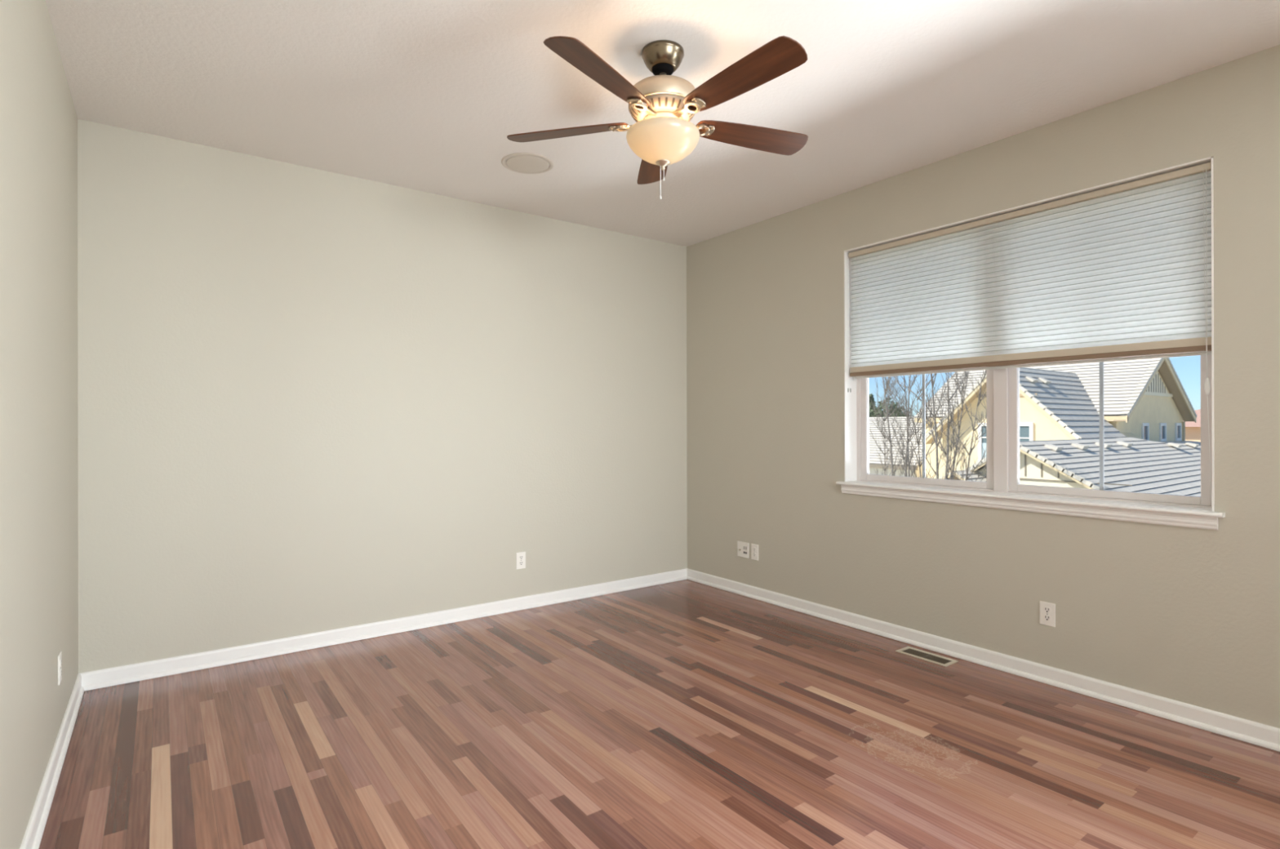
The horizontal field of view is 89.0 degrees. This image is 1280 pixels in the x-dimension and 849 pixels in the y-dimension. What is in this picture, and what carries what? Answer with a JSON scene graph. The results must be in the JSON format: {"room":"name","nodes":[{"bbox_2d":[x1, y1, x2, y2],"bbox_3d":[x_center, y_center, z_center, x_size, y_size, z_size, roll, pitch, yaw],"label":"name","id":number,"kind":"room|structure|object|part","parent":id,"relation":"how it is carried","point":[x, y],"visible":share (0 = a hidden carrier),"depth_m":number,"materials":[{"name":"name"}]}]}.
{"room":"empty bedroom","nodes":[
{"label":"empty bedroom","id":0,"kind":"room"},
{"bbox_2d":[0,0,78,848],"bbox_3d":[-0.873,-0.100,0.504,0.170,2.740,6.370,0,0,-36],"label":"wall","id":1,"kind":"structure","parent":0,"point":[39,462],"depth_m":2.03,"materials":[{"name":"beige paint"}]},
{"bbox_2d":[19,673,84,848],"bbox_3d":[-0.843,1.228,0.629,0.024,0.084,6.200,0,0,-36],"label":"baseboard","id":2,"kind":"structure","parent":1,"relation":"attached to","point":[35,828],"depth_m":2.28,"materials":[{"name":"white paint"}]},
{"bbox_2d":[57,650,62,685],"bbox_3d":[-2.251,0.945,2.530,0.008,0.114,0.070,0,0,-36],"label":"wall outlet","id":3,"kind":"object","parent":1,"relation":"attached to","point":[60,655],"visible":1,"depth_m":2.51,"materials":[{"name":"white plastic"}]},
{"bbox_2d":[77,119,687,673],"bbox_3d":[-1.271,-0.096,4.271,3.991,2.740,0.170,0,0,-36],"label":"wall","id":4,"kind":"structure","parent":0,"point":[309,400],"depth_m":3.81,"materials":[{"name":"beige paint"}]},
{"bbox_2d":[80,568,687,691],"bbox_3d":[-1.142,1.232,4.241,3.821,0.084,0.024,0,0,-36],"label":"baseboard","id":5,"kind":"structure","parent":4,"relation":"attached to","point":[91,680],"depth_m":3.81,"materials":[{"name":"white paint"}]},
{"bbox_2d":[515,551,525,568],"bbox_3d":[-0.819,0.937,4.490,0.070,0.114,0.008,0,0,-36],"label":"wall outlet","id":6,"kind":"object","parent":4,"relation":"attached to","point":[520,557],"visible":1,"depth_m":4.49,"materials":[{"name":"white plastic"}]},
{"bbox_2d":[39,579,1279,848],"bbox_3d":[0.687,1.393,1.754,4.161,0.250,6.540,0,0,-36],"label":"floor","id":7,"kind":"structure","parent":0,"point":[685,713],"depth_m":2.54,"materials":[{"name":"brown wood"}]},
{"bbox_2d":[895,646,958,666],"bbox_3d":[1.563,1.266,3.561,0.128,0.004,0.292,0,0,-36],"label":"floor vent","id":8,"kind":"object","parent":7,"relation":"in","point":[917,653],"visible":1,"depth_m":3.55,"materials":[{"name":"beige metal"}]},
{"bbox_2d":[45,0,1279,246],"bbox_3d":[0.681,-1.572,1.756,4.161,0.200,6.540,0,0,-36],"label":"ceiling","id":9,"kind":"structure","parent":0,"point":[424,95],"depth_m":2.78,"materials":[{"name":"white paint"}]},
{"bbox_2d":[501,152,553,173],"bbox_3d":[-0.631,-1.464,3.664,0.290,0.008,0.290,0,0,-36],"label":"ceiling speaker","id":10,"kind":"object","parent":9,"relation":"attached to","point":[521,162],"visible":1,"depth_m":3.65,"materials":[{"name":"beige paint"}]},
{"bbox_2d":[506,35,808,199],"bbox_3d":[0.125,-1.181,2.544,1.265,0.578,1.230,0,0,-36],"label":"ceiling fan","id":11,"kind":"object","parent":9,"relation":"hanging from","point":[663,105],"visible":1,"depth_m":2.46,"materials":[{"name":"brown wood"}]},
{"bbox_3d":[-0.297,-1.199,2.676,0.518,0.006,0.142,0,13,15],"label":"blade","id":12,"kind":"part","parent":11,"relation":"part of","materials":[{"name":"brown wood"}]},
{"bbox_3d":[-0.125,-1.200,2.237,0.142,0.006,0.518,15,8,32],"label":"blade","id":13,"kind":"part","parent":11,"relation":"part of","materials":[{"name":"brown wood"}]},
{"bbox_3d":[-0.046,-1.190,2.612,0.163,0.013,0.062,0,13,15],"label":"blade arm","id":14,"kind":"part","parent":11,"relation":"part of","materials":[{"name":"silver metal"}]},
{"bbox_3d":[0.013,-1.190,2.457,0.062,0.013,0.163,15,8,32],"label":"blade arm","id":15,"kind":"part","parent":11,"relation":"part of","materials":[{"name":"silver metal"}]},
{"bbox_3d":[0.067,-1.200,2.975,0.142,0.006,0.518,-13,1,-3],"label":"blade","id":16,"kind":"part","parent":11,"relation":"part of","materials":[{"name":"brown wood"}]},
{"bbox_3d":[0.081,-0.966,2.575,0.002,0.128,0.003,0,0,-36],"label":"pull chain","id":17,"kind":"part","parent":11,"relation":"part of","materials":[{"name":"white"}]},
{"bbox_3d":[0.091,-1.092,2.575,0.290,0.117,0.290,0,0,-36],"label":"lamp shade","id":18,"kind":"part","parent":11,"relation":"part of","materials":[{"name":"beige glass"}]},
{"bbox_3d":[0.179,-1.191,2.464,0.062,0.013,0.163,17,-10,-38],"label":"blade arm","id":19,"kind":"part","parent":11,"relation":"part of","materials":[{"name":"silver metal"}]},
{"bbox_3d":[0.223,-1.191,2.625,0.163,0.013,0.062,0,-13,-21],"label":"blade arm","id":20,"kind":"part","parent":11,"relation":"part of","materials":[{"name":"silver metal"}]},
{"bbox_3d":[0.345,-1.201,2.265,0.142,0.006,0.518,17,-11,-38],"label":"blade","id":21,"kind":"part","parent":11,"relation":"part of","materials":[{"name":"brown wood"}]},
{"bbox_3d":[0.464,-1.201,2.721,0.518,0.006,0.142,0,-13,-21],"label":"blade","id":22,"kind":"part","parent":11,"relation":"part of","materials":[{"name":"brown wood"}]},
{"bbox_2d":[686,44,1279,728],"bbox_3d":[2.292,-0.104,2.937,0.170,2.740,6.540,0,0,-36],"label":"wall","id":23,"kind":"structure","parent":0,"point":[1191,615],"depth_m":3.31,"materials":[{"name":"beige paint"}]},
{"bbox_2d":[737,541,748,558],"bbox_3d":[0.765,0.933,4.859,0.014,0.114,0.118,0,0,-36],"label":"jack plate","id":24,"kind":"object","parent":23,"relation":"attached to","point":[742,547],"visible":1,"depth_m":4.86,"materials":[{"name":"white plastic"}]},
{"bbox_2d":[751,543,758,560],"bbox_3d":[0.839,0.933,4.765,0.008,0.114,0.070,0,0,-36],"label":"wall outlet","id":25,"kind":"object","parent":23,"relation":"attached to","point":[754,548],"visible":1,"depth_m":4.76,"materials":[{"name":"white plastic"}]},
{"bbox_2d":[686,568,1279,751],"bbox_3d":[2.216,1.224,2.878,0.024,0.084,6.200,0,0,-36],"label":"baseboard","id":26,"kind":"structure","parent":23,"relation":"attached to","point":[1255,733],"depth_m":3.23,"materials":[{"name":"white paint"}]},
{"bbox_2d":[835,155,1225,529],"bbox_3d":[1.885,-0.336,3.454,0.212,1.541,1.873,0,0,-36],"label":"window","id":27,"kind":"structure","parent":23,"relation":"in","point":[1002,489],"depth_m":3.43,"materials":[{"name":"white paint"}]},
{"bbox_3d":[1.679,-0.361,3.867,0.032,1.428,0.836,0,0,-36],"label":"sash","id":28,"kind":"part","parent":27,"relation":"part of","materials":[{"name":"white plastic"}]},
{"bbox_2d":[848,161,1211,505],"bbox_3d":[1.865,-0.378,3.436,0.063,1.430,1.780,0,0,-36],"label":"cellular shade","id":29,"kind":"object","parent":27,"relation":"attached to","point":[1122,272],"visible":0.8,"depth_m":3.22,"materials":[{"name":"beige fabric"}]},
{"bbox_3d":[1.871,-0.319,3.439,0.029,0.024,1.778,0,0,-36],"label":"rail","id":30,"kind":"part","parent":29,"relation":"part of","materials":[{"name":"brown"}]},
{"bbox_3d":[1.873,-0.348,3.440,0.029,0.034,1.774,0,0,-36],"label":"rail","id":31,"kind":"part","parent":29,"relation":"part of","materials":[{"name":"beige plastic"}]},
{"bbox_3d":[2.366,-0.365,2.716,0.007,1.400,0.028,0,0,-12],"label":"lift cord","id":32,"kind":"part","parent":29,"relation":"part of","materials":[{"name":"white fabric"}]},
{"bbox_3d":[1.947,-0.372,3.500,0.058,1.468,1.805,0,0,-36],"label":"frame","id":33,"kind":"part","parent":27,"relation":"part of","materials":[{"name":"white plastic"}]},
{"bbox_3d":[2.217,-0.363,3.135,0.032,1.428,0.836,0,0,-36],"label":"sash","id":34,"kind":"part","parent":27,"relation":"part of","materials":[{"name":"white plastic"}]},
{"bbox_2d":[1040,600,1055,626],"bbox_3d":[1.996,0.928,3.192,0.008,0.114,0.070,0,0,-36],"label":"wall outlet","id":35,"kind":"object","parent":23,"relation":"attached to","point":[1047,610],"visible":1,"depth_m":3.19,"materials":[{"name":"white plastic"}]},
{"bbox_2d":[1043,606,1050,613],"bbox_3d":[1.994,0.909,3.191,0.002,0.033,0.033,0,0,-36],"label":"receptacle","id":36,"kind":"object","parent":35,"relation":"attached to","point":[1046,610],"depth_m":3.19,"materials":[{"name":"white plastic"}]},
{"bbox_2d":[1043,614,1050,622],"bbox_3d":[1.994,0.948,3.191,0.002,0.033,0.033,0,0,-36],"label":"receptacle","id":37,"kind":"object","parent":35,"relation":"attached to","point":[1046,618],"depth_m":3.19,"materials":[{"name":"white plastic"}]},
{"label":"outside","id":38,"kind":"structure","parent":0,"visible":0},
{"bbox_3d":[47.319,4.397,77.118,159.400,0.300,180.000,0,0,-36],"label":"ground","id":39,"kind":"structure","parent":38,"visible":0},
{"bbox_2d":[869,393,876,410],"bbox_3d":[19.196,0.788,54.031,1.171,6.985,1.216,0,0,-36],"label":"evergreen tree","id":40,"kind":"object","parent":39,"relation":"on","point":[872,398],"visible":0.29,"depth_m":53.92,"materials":[{"name":"green plant"}]},
{"bbox_2d":[869,397,906,417],"bbox_3d":[19.233,1.065,50.649,2.236,6.426,3.377,0,0,-36],"label":"evergreen tree","id":41,"kind":"object","parent":39,"relation":"on","point":[872,412],"visible":0.28,"depth_m":50.22,"materials":[{"name":"green plant"}]},
{"bbox_2d":[869,416,922,477],"bbox_3d":[11.935,1.934,38.943,10.462,4.694,16.000,0,0,-36],"label":"house","id":42,"kind":"structure","parent":39,"relation":"on","point":[875,464],"depth_m":32.32,"materials":[{"name":"concrete"}]},
{"bbox_2d":[869,374,938,476],"bbox_3d":[5.671,0.399,15.166,1.787,7.748,1.950,0,0,-3],"label":"bare tree","id":43,"kind":"object","parent":39,"relation":"on","point":[889,385],"visible":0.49,"depth_m":14.99,"materials":[{"name":"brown plant"}]},
{"bbox_2d":[880,369,986,481],"bbox_3d":[5.042,0.917,11.197,2.391,6.710,2.006,0,0,-21],"label":"bare tree","id":44,"kind":"object","parent":39,"relation":"on","point":[948,468],"visible":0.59,"depth_m":10.98,"materials":[{"name":"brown plant"}]},
{"bbox_2d":[968,370,986,481],"bbox_3d":[7.806,1.412,14.939,0.835,5.713,1.080,0,0,40],"label":"bare tree","id":45,"kind":"object","parent":39,"relation":"on","point":[985,474],"visible":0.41,"depth_m":14.92,"materials":[{"name":"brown plant"}]},
{"bbox_2d":[914,357,1200,496],"bbox_3d":[15.139,0.749,22.421,19.391,7.020,13.223,0,0,-36],"label":"house","id":46,"kind":"structure","parent":39,"relation":"on","point":[1146,403],"depth_m":21.95,"materials":[{"name":"beige paint"}]},
{"bbox_2d":[982,442,986,457],"bbox_3d":[12.312,0.924,21.970,0.007,0.580,1.550,0,0,-36],"label":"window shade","id":47,"kind":"object","parent":46,"relation":"hanging from","point":[984,444],"depth_m":22.53,"materials":[{"name":"white"}]},
{"bbox_2d":[1025,376,1038,382],"bbox_3d":[13.293,-1.529,22.099,0.340,0.211,0.291,0,0,-36],"label":"roof vent","id":48,"kind":"object","parent":46,"relation":"attached to","point":[1031,380],"depth_m":22.03,"materials":[{"name":"metal"}]},
{"bbox_2d":[1038,377,1051,383],"bbox_3d":[14.098,-1.530,22.691,0.340,0.211,0.291,0,0,-36],"label":"roof vent","id":49,"kind":"object","parent":46,"relation":"attached to","point":[1043,380],"depth_m":22.61,"materials":[{"name":"metal"}]},
{"bbox_2d":[1044,444,1063,450],"bbox_3d":[10.241,0.571,16.124,0.340,0.152,0.308,0,0,-36],"label":"roof vent","id":50,"kind":"object","parent":46,"relation":"attached to","point":[1052,447],"depth_m":16.04,"materials":[{"name":"metal"}]},
{"bbox_2d":[1071,443,1088,448],"bbox_3d":[11.530,0.569,17.072,0.340,0.152,0.308,0,0,-36],"label":"roof vent","id":51,"kind":"object","parent":46,"relation":"attached to","point":[1078,446],"depth_m":16.98,"materials":[{"name":"metal"}]},
{"bbox_2d":[1094,442,1111,448],"bbox_3d":[12.819,0.567,18.019,0.340,0.152,0.308,0,0,-36],"label":"roof vent","id":52,"kind":"object","parent":46,"relation":"attached to","point":[1105,445],"depth_m":17.94,"materials":[{"name":"metal"}]},
{"bbox_2d":[1116,440,1133,446],"bbox_3d":[14.108,0.566,18.967,0.340,0.152,0.308,0,0,-36],"label":"roof vent","id":53,"kind":"object","parent":46,"relation":"attached to","point":[1123,443],"depth_m":18.88,"materials":[{"name":"metal"}]},
{"bbox_2d":[1168,442,1182,447],"bbox_3d":[17.094,0.658,20.815,0.340,0.152,0.308,0,0,-36],"label":"roof vent","id":54,"kind":"object","parent":46,"relation":"attached to","point":[1170,444],"depth_m":20.75,"materials":[{"name":"metal"}]},
{"bbox_2d":[1185,442,1199,447],"bbox_3d":[18.544,0.683,21.881,0.340,0.152,0.308,0,0,-36],"label":"roof vent","id":55,"kind":"object","parent":46,"relation":"attached to","point":[1188,444],"depth_m":21.80,"materials":[{"name":"metal"}]},
{"bbox_2d":[1182,408,1200,441],"bbox_3d":[39.702,1.576,38.011,11.200,5.300,19.200,0,0,-36],"label":"house","id":56,"kind":"structure","parent":39,"relation":"on","point":[1193,429],"depth_m":38.86,"materials":[{"name":"beige paint"}]}
]}

